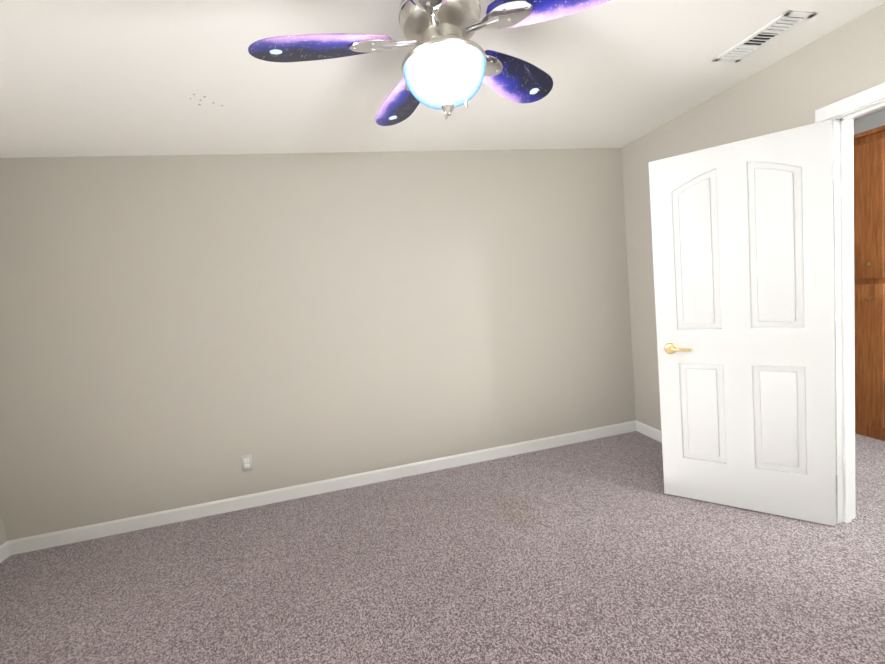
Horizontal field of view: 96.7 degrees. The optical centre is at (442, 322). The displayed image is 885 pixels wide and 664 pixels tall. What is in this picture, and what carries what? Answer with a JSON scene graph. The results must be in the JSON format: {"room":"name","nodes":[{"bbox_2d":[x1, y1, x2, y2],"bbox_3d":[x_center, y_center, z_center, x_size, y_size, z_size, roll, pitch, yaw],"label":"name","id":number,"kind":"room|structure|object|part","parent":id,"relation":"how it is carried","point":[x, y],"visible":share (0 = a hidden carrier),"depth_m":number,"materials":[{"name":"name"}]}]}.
{"room":"empty bedroom","nodes":[
{"label":"empty bedroom","id":0,"kind":"room"},
{"bbox_2d":[0,507,6,545],"bbox_3d":[-2.524,0.373,0.697,0.120,2.440,3.460,-7,5,-13],"label":"wall","id":1,"kind":"structure","parent":0,"point":[3,538],"depth_m":2.46,"materials":[{"name":"beige paint"}]},
{"bbox_2d":[0,541,11,562],"bbox_3d":[-2.363,1.526,0.875,0.013,0.092,3.270,-7,5,-13],"label":"baseboard","id":2,"kind":"structure","parent":1,"relation":"attached to","point":[5,552],"depth_m":2.45,"materials":[{"name":"white wood"}]},
{"bbox_2d":[0,148,635,540],"bbox_3d":[-0.636,-0.001,2.954,4.850,2.440,0.120,-7,5,-13],"label":"wall","id":3,"kind":"structure","parent":0,"point":[178,331],"depth_m":2.79,"materials":[{"name":"beige paint"}]},
{"bbox_2d":[241,454,252,471],"bbox_3d":[-1.380,0.991,2.778,0.070,0.115,0.008,-7,5,-13],"label":"electrical outlet","id":4,"kind":"object","parent":3,"relation":"attached to","point":[246,462],"visible":1,"depth_m":2.78,"materials":[{"name":"white plastic"}]},
{"bbox_2d":[8,420,635,554],"bbox_3d":[-0.510,1.168,2.990,4.610,0.092,0.013,-7,5,-13],"label":"baseboard","id":5,"kind":"structure","parent":3,"relation":"attached to","point":[64,537],"depth_m":2.86,"materials":[{"name":"white wood"}]},
{"bbox_2d":[0,431,884,663],"bbox_3d":[2.094,1.131,1.645,9.320,0.100,5.000,-7,5,-13],"label":"floor","id":6,"kind":"structure","parent":0,"point":[605,550],"depth_m":1.93,"materials":[{"name":"carpet"}]},
{"bbox_2d":[853,125,884,440],"bbox_3d":[3.220,-0.280,3.143,0.442,2.230,0.745,-7,5,-13],"label":"tall cabinet","id":7,"kind":"object","parent":6,"relation":"on","point":[869,233],"visible":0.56,"depth_m":2.84,"materials":[{"name":"brown wood"}]},
{"bbox_2d":[0,0,884,157],"bbox_3d":[1.854,-1.388,1.429,9.320,0.100,5.000,-7,5,-13],"label":"ceiling","id":8,"kind":"structure","parent":0,"point":[86,78],"depth_m":1.85,"materials":[{"name":"white paint"}]},
{"bbox_2d":[248,0,610,125],"bbox_3d":[-0.037,-0.894,1.306,1.143,0.502,1.160,-7,5,-13],"label":"ceiling fan","id":9,"kind":"object","parent":8,"relation":"hanging from","point":[448,66],"visible":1,"depth_m":1.23,"materials":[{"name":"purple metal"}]},
{"label":"blade","id":10,"kind":"part","parent":9,"relation":"part of","materials":[{"name":"wood"}]},
{"bbox_3d":[-0.073,-0.876,0.917,0.180,0.006,0.445,6,10,10],"label":"blade","id":11,"kind":"part","parent":9,"relation":"part of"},
{"label":"blade","id":12,"kind":"part","parent":9,"relation":"part of","materials":[{"name":"wood"}]},
{"bbox_3d":[-0.009,-1.002,1.288,0.269,0.290,0.269,-7,5,-13],"label":"motor","id":13,"kind":"part","parent":9,"relation":"part of","materials":[{"name":"silver metal"}]},
{"bbox_3d":[0.011,-0.785,1.306,0.272,0.112,0.272,-7,5,-13],"label":"lamp shade","id":14,"kind":"part","parent":9,"relation":"part of","materials":[{"name":"white glass"}]},
{"bbox_3d":[0.280,-0.964,1.556,0.445,0.006,0.180,-6,-6,-43],"label":"blade","id":15,"kind":"part","parent":9,"relation":"part of","materials":[{"name":"wood"}]},
{"label":"blade","id":16,"kind":"part","parent":9,"relation":"part of","materials":[{"name":"wood"}]},
{"bbox_2d":[712,10,816,61],"bbox_3d":[1.496,-1.334,1.853,0.160,0.012,0.360,-7,5,-13],"label":"ceiling vent","id":17,"kind":"object","parent":8,"relation":"in","point":[781,25],"visible":1,"depth_m":1.82,"materials":[{"name":"white metal"}]},
{"bbox_2d":[621,2,884,430],"bbox_3d":[1.958,-0.182,2.173,0.120,2.440,2.550,-7,5,-13],"label":"wall","id":18,"kind":"structure","parent":0,"point":[797,88],"depth_m":2.35,"materials":[{"name":"beige paint"}]},
{"bbox_2d":[636,420,661,442],"bbox_3d":[1.880,0.956,2.793,0.013,0.092,1.390,-7,5,-13],"label":"baseboard","id":19,"kind":"structure","parent":18,"relation":"attached to","point":[649,431],"depth_m":3.33,"materials":[{"name":"white wood"}]},
{"bbox_2d":[648,119,837,525],"bbox_3d":[1.624,0.053,2.168,0.788,2.022,0.141,-2,6,35],"label":"door","id":20,"kind":"structure","parent":18,"relation":"in","point":[743,248],"depth_m":2.12,"materials":[{"name":"white wood"}]},
{"bbox_2d":[815,82,884,522],"bbox_3d":[2.111,0.019,1.599,0.152,2.110,0.920,-7,5,-13],"label":"door frame","id":21,"kind":"structure","parent":18,"relation":"attached to","point":[842,114],"depth_m":1.96,"materials":[{"name":"white wood"}]},
{"bbox_2d":[853,109,884,134],"bbox_3d":[3.777,-0.336,1.944,0.120,2.440,5.000,-7,5,-13],"label":"wall","id":22,"kind":"structure","parent":0,"point":[869,122],"depth_m":3.06,"materials":[{"name":"white paint"}]}
]}

